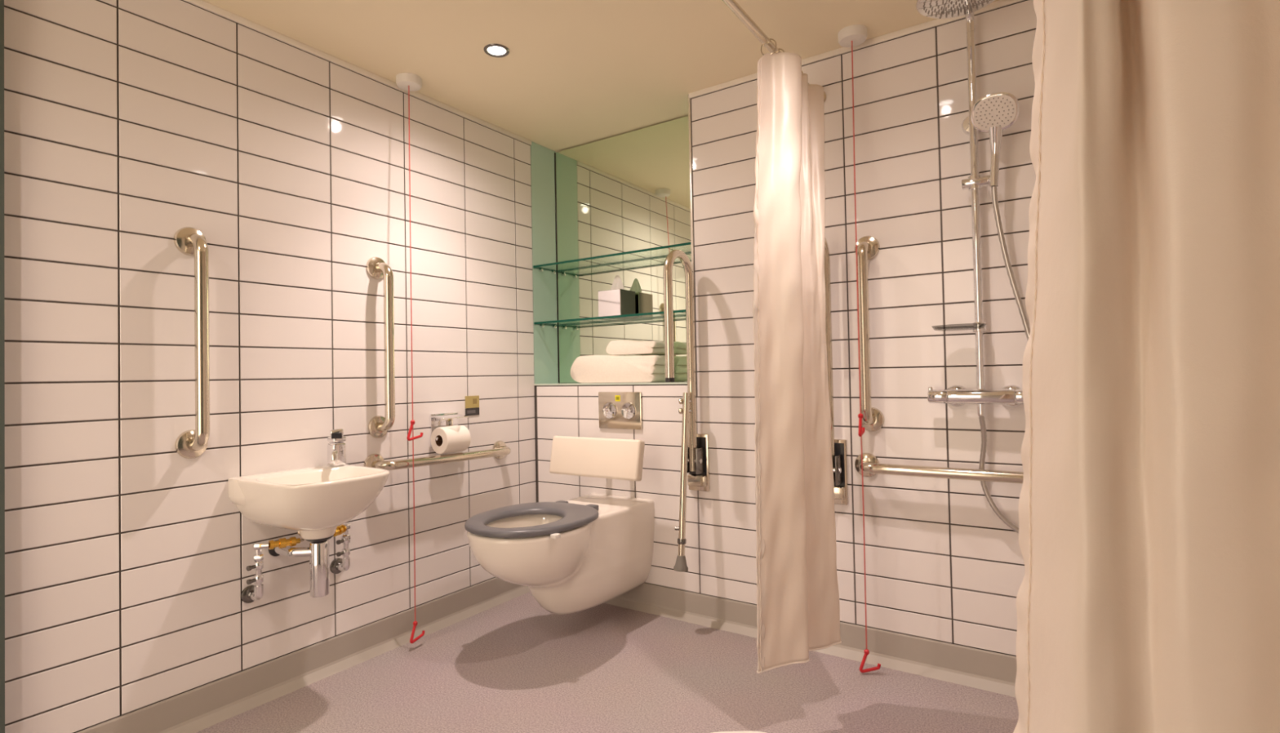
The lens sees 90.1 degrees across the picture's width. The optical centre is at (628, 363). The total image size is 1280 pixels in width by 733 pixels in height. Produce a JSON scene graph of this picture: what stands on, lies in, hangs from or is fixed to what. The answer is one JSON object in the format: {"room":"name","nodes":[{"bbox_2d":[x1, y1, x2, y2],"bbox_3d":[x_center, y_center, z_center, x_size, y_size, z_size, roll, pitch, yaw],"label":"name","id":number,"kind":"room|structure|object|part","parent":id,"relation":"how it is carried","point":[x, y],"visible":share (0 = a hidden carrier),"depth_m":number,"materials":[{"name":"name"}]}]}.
{"room":"accessible bathroom","nodes":[
{"label":"accessible bathroom","id":0,"kind":"room"},
{"bbox_2d":[4,0,536,732],"bbox_3d":[-1.454,-0.018,1.624,0.100,2.100,3.450,-2,-1,34],"label":"wall","id":1,"kind":"structure","parent":0,"point":[129,125],"depth_m":1.89,"materials":[{"name":"tile"}]},
{"bbox_2d":[0,0,4,732],"bbox_3d":[-1.787,-0.021,1.073,0.168,2.100,1.055,-2,-1,34],"label":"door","id":2,"kind":"structure","parent":1,"relation":"in","point":[2,2],"depth_m":1.47,"materials":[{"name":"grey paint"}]},
{"bbox_2d":[173,226,209,458],"bbox_3d":[-1.217,-0.062,1.806,0.089,0.663,0.082,-2,-1,34],"label":"grab rail","id":3,"kind":"object","parent":1,"relation":"attached to","point":[190,444],"visible":1,"depth_m":1.78,"materials":[{"name":"silver metal"}]},
{"bbox_2d":[240,530,304,603],"bbox_3d":[-1.086,0.615,1.958,0.167,0.221,0.088,0,-1,-41],"label":"supply pipe","id":4,"kind":"object","parent":1,"relation":"attached to","point":[251,593],"visible":0.88,"depth_m":1.92,"materials":[{"name":"silver metal"}]},
{"bbox_2d":[75,577,529,732],"bbox_3d":[-0.927,0.980,2.235,0.034,0.108,1.838,-2,-1,34],"label":"baseboard","id":5,"kind":"structure","parent":1,"relation":"attached to","point":[201,708],"depth_m":2.06,"materials":[{"name":"plastic"}]},
{"bbox_2d":[228,463,389,539],"bbox_3d":[-0.943,0.432,1.954,0.352,0.190,0.362,-2,-1,34],"label":"basin","id":6,"kind":"object","parent":1,"relation":"attached to","point":[312,501],"visible":1,"depth_m":1.87,"materials":[{"name":"white ceramic"}]},
{"bbox_2d":[268,534,333,597],"bbox_3d":[-1.017,0.622,1.984,0.211,0.188,0.084,-1,-1,8],"label":"trap","id":7,"kind":"object","parent":6,"relation":"attached to","point":[317,551],"visible":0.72,"depth_m":1.95,"materials":[{"name":"silver metal"}]},
{"bbox_2d":[327,428,346,466],"bbox_3d":[-0.957,0.276,2.105,0.057,0.127,0.120,0,-1,-30],"label":"tap","id":8,"kind":"object","parent":6,"relation":"on","point":[336,448],"visible":1,"depth_m":2.11,"materials":[{"name":"silver metal"}]},
{"bbox_3d":[-0.958,0.295,2.083,0.023,0.038,0.085,-1,-1,-23],"label":"spout","id":9,"kind":"part","parent":8,"relation":"part of","materials":[{"name":"silver metal"}]},
{"bbox_3d":[-0.966,0.236,2.118,0.073,0.046,0.063,-2,-1,34],"label":"lever","id":10,"kind":"part","parent":8,"relation":"part of","materials":[{"name":"silver metal"}]},
{"bbox_2d":[329,523,350,573],"bbox_3d":[-0.966,0.609,2.127,0.071,0.209,0.154,-1,-1,-13],"label":"supply pipe","id":11,"kind":"object","parent":1,"relation":"attached to","point":[338,565],"visible":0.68,"depth_m":2.14,"materials":[{"name":"silver metal"}]},
{"bbox_2d":[182,0,531,145],"bbox_3d":[-0.978,-1.055,2.280,0.008,0.021,1.838,-2,-1,34],"label":"trim","id":12,"kind":"structure","parent":1,"relation":"attached to","point":[200,3],"depth_m":2.22,"materials":[{"name":"white paint"}]},
{"bbox_2d":[366,257,395,438],"bbox_3d":[-0.878,-0.062,2.305,0.089,0.661,0.082,-2,-1,34],"label":"grab rail","id":13,"kind":"object","parent":1,"relation":"attached to","point":[379,426],"visible":1,"depth_m":2.28,"materials":[{"name":"silver metal"}]},
{"bbox_2d":[364,440,511,470],"bbox_3d":[-0.707,0.371,2.538,0.089,0.094,0.702,-2,-1,34],"label":"grab rail","id":14,"kind":"object","parent":1,"relation":"attached to","point":[500,449],"visible":0.82,"depth_m":2.43,"materials":[{"name":"silver metal"}]},
{"bbox_2d":[430,412,468,448],"bbox_3d":[-0.718,0.264,2.542,0.072,0.133,0.156,-2,-1,34],"label":"toilet roll holder","id":15,"kind":"object","parent":1,"relation":"attached to","point":[442,420],"visible":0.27,"depth_m":2.54,"materials":[{"name":"silver metal"}]},
{"bbox_2d":[431,425,471,453],"bbox_3d":[-0.699,0.297,2.519,0.102,0.103,0.117,-2,-1,34],"label":"toilet roll","id":16,"kind":"object","parent":15,"relation":"on","point":[456,437],"visible":1,"depth_m":2.48,"materials":[{"name":"paper"}]},
{"bbox_2d":[465,395,479,415],"bbox_3d":[-0.657,0.176,2.695,0.005,0.082,0.076,-2,-1,34],"label":"wall sign","id":17,"kind":"object","parent":1,"relation":"attached to","point":[472,402],"visible":0.94,"depth_m":2.69,"materials":[{"name":"gold metal"}]},
{"bbox_3d":[-0.658,0.160,2.696,0.004,0.051,0.076,-2,-1,34],"label":"gold panel","id":18,"kind":"part","parent":17,"relation":"part of","materials":[{"name":"gold metal"}]},
{"bbox_3d":[-0.657,0.201,2.695,0.004,0.030,0.076,-2,-1,34],"label":"charcoal panel","id":19,"kind":"part","parent":17,"relation":"part of","materials":[{"name":"grey plastic"}]},
{"bbox_2d":[472,398,476,404],"bbox_3d":[-0.649,0.158,2.705,0.001,0.022,0.022,-2,-1,34],"label":"print","id":20,"kind":"object","parent":17,"relation":"on","point":[474,400],"depth_m":2.70,"materials":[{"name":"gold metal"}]},
{"bbox_2d":[202,0,999,152],"bbox_3d":[-0.344,-1.140,0.996,2.700,0.080,3.850,-2,-1,34],"label":"ceiling","id":21,"kind":"structure","parent":0,"point":[574,73],"depth_m":2.15,"materials":[{"name":"paint"}]},
{"bbox_2d":[395,72,425,643],"bbox_3d":[-0.800,-0.030,2.365,0.092,2.073,0.097,-2,-1,34],"label":"pull cord","id":22,"kind":"object","parent":21,"relation":"hanging from","point":[408,82],"visible":1,"depth_m":2.34,"materials":[{"name":"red fabric"}]},
{"bbox_2d":[395,72,422,91],"bbox_3d":[-0.818,-1.048,2.385,0.092,0.036,0.092,-2,-1,34],"label":"switch","id":23,"kind":"object","parent":22,"relation":"attached to","point":[407,82],"depth_m":2.36,"materials":[{"name":"white plastic"}]},
{"bbox_3d":[-0.791,-0.046,2.339,0.005,1.982,0.024,-1,-1,-18],"label":"cord","id":24,"kind":"part","parent":22,"relation":"part of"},
{"bbox_3d":[-0.778,0.242,2.333,0.016,0.074,0.071,-2,-1,34],"label":"pull handle","id":25,"kind":"part","parent":22,"relation":"part of","materials":[{"name":"red plastic"}]},
{"bbox_3d":[-0.765,0.968,2.321,0.016,0.074,0.071,-2,-1,30],"label":"pull handle","id":26,"kind":"part","parent":22,"relation":"part of","materials":[{"name":"red plastic"}]},
{"bbox_2d":[483,44,509,57],"bbox_3d":[-0.451,-1.074,2.193,0.088,0.005,0.088,-2,-1,34],"label":"recessed light","id":27,"kind":"object","parent":21,"relation":"in","point":[498,51],"visible":1,"depth_m":2.19,"materials":[{"name":"metal"}]},
{"bbox_2d":[837,24,880,672],"bbox_3d":[0.762,-0.053,2.097,0.092,2.095,0.099,-2,-1,34],"label":"pull cord","id":28,"kind":"object","parent":21,"relation":"hanging from","point":[851,36],"visible":1,"depth_m":2.08,"materials":[{"name":"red fabric"}]},
{"bbox_2d":[837,24,867,47],"bbox_3d":[0.745,-1.083,2.118,0.092,0.036,0.092,-2,-1,34],"label":"switch","id":29,"kind":"object","parent":28,"relation":"attached to","point":[855,35],"depth_m":2.09,"materials":[{"name":"white plastic"}]},
{"bbox_3d":[0.753,-0.069,2.082,0.005,2.004,0.018,-2,-1,24],"label":"cord","id":30,"kind":"part","parent":28,"relation":"part of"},
{"bbox_3d":[0.761,0.198,2.080,0.016,0.074,0.071,-2,-1,34],"label":"pull handle","id":31,"kind":"part","parent":28,"relation":"part of","materials":[{"name":"red plastic"}]},
{"bbox_3d":[0.780,0.957,2.058,0.071,0.074,0.016,-1,-1,0],"label":"pull handle","id":32,"kind":"part","parent":28,"relation":"part of","materials":[{"name":"red plastic"}]},
{"bbox_2d":[195,591,1018,732],"bbox_3d":[-0.303,1.039,0.957,2.700,0.080,3.850,-2,-1,34],"label":"floor","id":33,"kind":"structure","parent":0,"point":[514,665],"depth_m":1.98,"materials":[{"name":"plastic"}]},
{"bbox_2d":[711,730,766,732],"bbox_3d":[0.215,0.857,1.174,0.184,0.273,0.184,-1,-1,0],"label":"waste bin","id":34,"kind":"object","parent":33,"relation":"on","point":[737,731],"visible":1,"depth_m":1.26,"materials":[{"name":"white plastic"}]},
{"bbox_2d":[530,0,1036,656],"bbox_3d":[0.627,-0.042,2.463,2.600,2.100,0.283,-2,-1,34],"label":"wall","id":35,"kind":"structure","parent":0,"point":[941,565],"depth_m":2.14,"materials":[{"name":"tile"}]},
{"bbox_3d":[-0.443,-0.482,3.134,0.100,1.156,0.180,-2,-1,34],"label":"niche panel","id":36,"kind":"part","parent":35,"relation":"part of","materials":[{"name":"teal paint"}]},
{"bbox_2d":[464,493,653,613],"bbox_3d":[-0.251,0.734,2.403,0.415,0.390,0.802,-2,-1,34],"label":"toilet","id":37,"kind":"object","parent":35,"relation":"attached to","point":[585,552],"visible":1,"depth_m":2.32,"materials":[{"name":"white ceramic"}]},
{"bbox_3d":[-0.343,0.550,2.277,0.412,0.023,0.489,-2,-1,34],"label":"seat","id":38,"kind":"part","parent":37,"relation":"part of","materials":[{"name":"grey plastic"}]},
{"bbox_2d":[549,435,644,481],"bbox_3d":[-0.093,0.380,2.654,0.445,0.160,0.213,-2,-1,34],"label":"backrest cushion","id":39,"kind":"object","parent":35,"relation":"attached to","point":[594,457],"visible":1,"depth_m":2.56,"materials":[{"name":"beige plastic"}]},
{"bbox_2d":[533,309,685,328],"bbox_3d":[-0.046,-0.196,2.858,0.849,0.023,0.172,-2,-1,34],"label":"glass shelf","id":40,"kind":"object","parent":35,"relation":"attached to","point":[541,324],"visible":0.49,"depth_m":2.89,"materials":[{"name":"teal"}]},
{"bbox_2d":[598,275,635,319],"bbox_3d":[-0.051,-0.304,2.878,0.122,0.192,0.120,-2,-1,34],"label":"tissue box","id":41,"kind":"object","parent":40,"relation":"on","point":[617,300],"visible":0.98,"depth_m":2.84,"materials":[{"name":"white cardboard"}]},
{"bbox_3d":[-0.034,0.088,2.863,0.851,0.008,0.203,-2,-1,34],"label":"niche sill","id":42,"kind":"part","parent":35,"relation":"part of","materials":[{"name":"white tile"}]},
{"bbox_2d":[533,242,691,274],"bbox_3d":[-0.052,-0.464,2.863,0.849,0.023,0.172,-2,-1,34],"label":"glass shelf","id":43,"kind":"object","parent":35,"relation":"attached to","point":[540,269],"visible":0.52,"depth_m":2.88,"materials":[{"name":"teal"}]},
{"bbox_2d":[570,355,665,382],"bbox_3d":[-0.036,0.021,2.841,0.470,0.127,0.142,-2,-1,34],"label":"folded towel","id":44,"kind":"object","parent":35,"relation":"on","point":[590,368],"visible":0.8,"depth_m":2.76,"materials":[{"name":"white fabric"}]},
{"bbox_2d":[605,340,664,355],"bbox_3d":[0.041,-0.074,2.790,0.262,0.068,0.120,-2,-1,34],"label":"folded towel","id":45,"kind":"object","parent":44,"relation":"on","point":[615,347],"visible":0.94,"depth_m":2.73,"materials":[{"name":"white fabric"}]},
{"bbox_2d":[598,391,642,429],"bbox_3d":[-0.037,0.199,2.733,0.222,0.158,0.020,-2,-1,34],"label":"flush plate","id":46,"kind":"object","parent":35,"relation":"attached to","point":[616,410],"visible":1,"depth_m":2.73,"materials":[{"name":"silver metal"}]},
{"bbox_2d":[555,115,691,382],"bbox_3d":[0.005,-0.490,2.946,0.849,1.147,0.026,-2,-1,34],"label":"wall mirror","id":47,"kind":"object","parent":35,"relation":"attached to","point":[629,191],"visible":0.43,"depth_m":2.95,"materials":[{"name":"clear mirror"}]},
{"bbox_2d":[662,248,709,572],"bbox_3d":[0.212,0.170,2.436,0.090,1.212,0.232,-2,-1,34],"label":"support rail","id":48,"kind":"object","parent":35,"relation":"attached to","point":[695,459],"visible":1,"depth_m":2.45,"materials":[{"name":"silver metal"}]},
{"bbox_3d":[0.203,0.181,2.453,0.014,0.024,0.024,-1,-1,20],"label":"clamp knob","id":49,"kind":"part","parent":48,"relation":"part of","materials":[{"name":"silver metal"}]},
{"bbox_3d":[0.212,0.418,2.428,0.025,0.617,0.082,-2,-1,38],"label":"support leg","id":50,"kind":"part","parent":48,"relation":"part of","materials":[{"name":"silver metal"}]},
{"bbox_3d":[0.279,0.388,2.524,0.090,0.224,0.010,-2,-1,34],"label":"wall plate","id":51,"kind":"part","parent":48,"relation":"part of","materials":[{"name":"silver metal"}]},
{"bbox_2d":[688,94,696,382],"bbox_3d":[0.256,-0.504,2.551,0.010,1.154,0.006,-2,-1,34],"label":"trim","id":52,"kind":"structure","parent":35,"relation":"attached to","point":[689,100],"depth_m":2.55,"materials":[{"name":"silver metal"}]},
{"bbox_2d":[603,582,1017,697],"bbox_3d":[0.599,0.952,2.288,2.500,0.108,0.034,-2,-1,34],"label":"baseboard","id":53,"kind":"structure","parent":35,"relation":"attached to","point":[986,670],"depth_m":2.14,"materials":[{"name":"plastic"}]},
{"bbox_2d":[824,238,848,505],"bbox_3d":[0.649,0.018,2.140,0.090,0.935,0.232,-2,-1,34],"label":"support rail","id":54,"kind":"object","parent":35,"relation":"attached to","point":[838,446],"visible":0.2,"depth_m":2.18,"materials":[{"name":"silver metal"}]},
{"bbox_3d":[0.718,0.374,2.225,0.090,0.224,0.010,-2,-1,34],"label":"wall plate","id":55,"kind":"part","parent":54,"relation":"part of","materials":[{"name":"silver metal"}]},
{"bbox_2d":[688,0,1024,98],"bbox_3d":[0.924,-1.094,2.097,1.643,0.021,0.008,-2,-1,34],"label":"trim","id":56,"kind":"structure","parent":35,"relation":"attached to","point":[997,4],"depth_m":2.16,"materials":[{"name":"white paint"}]},
{"bbox_2d":[854,235,884,431],"bbox_3d":[0.793,-0.103,2.129,0.082,0.663,0.089,-2,-1,34],"label":"grab rail","id":57,"kind":"object","parent":35,"relation":"attached to","point":[868,246],"visible":0.94,"depth_m":2.10,"materials":[{"name":"silver metal"}]},
{"bbox_2d":[854,453,1023,484],"bbox_3d":[1.039,0.334,1.959,0.693,0.082,0.089,-2,-1,34],"label":"grab rail","id":58,"kind":"object","parent":35,"relation":"attached to","point":[872,467],"visible":0.55,"depth_m":1.98,"materials":[{"name":"silver metal"}]},
{"bbox_2d":[915,0,1023,415],"bbox_3d":[0.974,-0.461,1.819,0.288,1.232,0.401,-2,-1,34],"label":"shower column","id":59,"kind":"structure","parent":35,"relation":"attached to","point":[1011,395],"depth_m":1.93,"materials":[{"name":"silver metal"}]},
{"bbox_3d":[0.964,0.097,1.986,0.054,0.052,0.043,-2,-1,34],"label":"control handle","id":60,"kind":"part","parent":59,"relation":"part of","materials":[{"name":"silver metal"}]},
{"bbox_3d":[0.914,-1.008,1.755,0.213,0.002,0.213,-1,-1,-15],"label":"spray plate","id":61,"kind":"part","parent":59,"relation":"part of","materials":[{"name":"silver metal"}]},
{"bbox_3d":[0.979,-1.043,1.852,0.023,0.066,0.257,-2,-1,34],"label":"rose arm","id":62,"kind":"part","parent":59,"relation":"part of","materials":[{"name":"silver metal"}]},
{"bbox_3d":[1.055,-0.472,1.939,0.023,1.115,0.023,-2,-1,34],"label":"riser rail","id":63,"kind":"part","parent":59,"relation":"part of","materials":[{"name":"silver metal"}]},
{"bbox_2d":[972,321,986,332],"bbox_3d":[0.996,-0.111,1.923,0.148,0.028,0.125,-2,-1,34],"label":"bracket","id":64,"kind":"object","parent":59,"relation":"attached to","point":[976,326],"visible":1,"depth_m":1.92,"materials":[{"name":"silver metal"}]},
{"bbox_2d":[977,404,985,415],"bbox_3d":[1.061,0.138,1.919,0.022,0.035,0.022,-2,-1,34],"label":"outlet","id":65,"kind":"object","parent":59,"relation":"attached to","point":[980,407],"depth_m":1.91,"materials":[{"name":"silver metal"}]},
{"bbox_2d":[971,92,1030,533],"bbox_3d":[1.117,-0.135,1.855,0.207,1.286,0.129,-2,-1,34],"label":"shower","id":66,"kind":"object","parent":59,"relation":"attached to","point":[993,113],"visible":0.75,"depth_m":1.87,"materials":[{"name":"silver metal"}]},
{"bbox_3d":[1.079,-0.611,1.869,0.042,0.176,0.050,-2,-1,34],"label":"handle","id":67,"kind":"part","parent":66,"relation":"part of","materials":[{"name":"silver metal"}]},
{"bbox_3d":[1.157,0.091,1.855,0.054,0.052,0.043,-2,-1,34],"label":"control handle","id":68,"kind":"part","parent":59,"relation":"part of","materials":[{"name":"silver metal"}]},
{"bbox_3d":[0.696,-0.085,0.163,0.100,2.100,3.450,-2,-1,34],"label":"wall","id":69,"kind":"structure","parent":0,"visible":0},
{"bbox_2d":[721,0,826,102],"bbox_3d":[0.754,-0.959,1.409,1.158,0.060,1.330,-2,-1,34],"label":"rail","id":70,"kind":"object","parent":69,"relation":"attached to","point":[732,5],"visible":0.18,"depth_m":1.77,"materials":[{"name":"silver metal"}]},
{"bbox_2d":[752,38,841,673],"bbox_3d":[0.501,-0.065,1.881,0.153,1.793,0.437,-2,-1,34],"label":"shower curtain","id":71,"kind":"object","parent":70,"relation":"hanging from","point":[798,607],"visible":0.99,"depth_m":1.80,"materials":[{"name":"beige fabric"}]},
{"bbox_2d":[1013,0,1279,732],"bbox_3d":[0.645,-0.088,0.721,0.251,1.793,0.539,0,-1,-33],"label":"shower curtain","id":72,"kind":"object","parent":70,"relation":"hanging from","point":[1148,598],"visible":1,"depth_m":0.72,"materials":[{"name":"beige fabric"}]}
]}

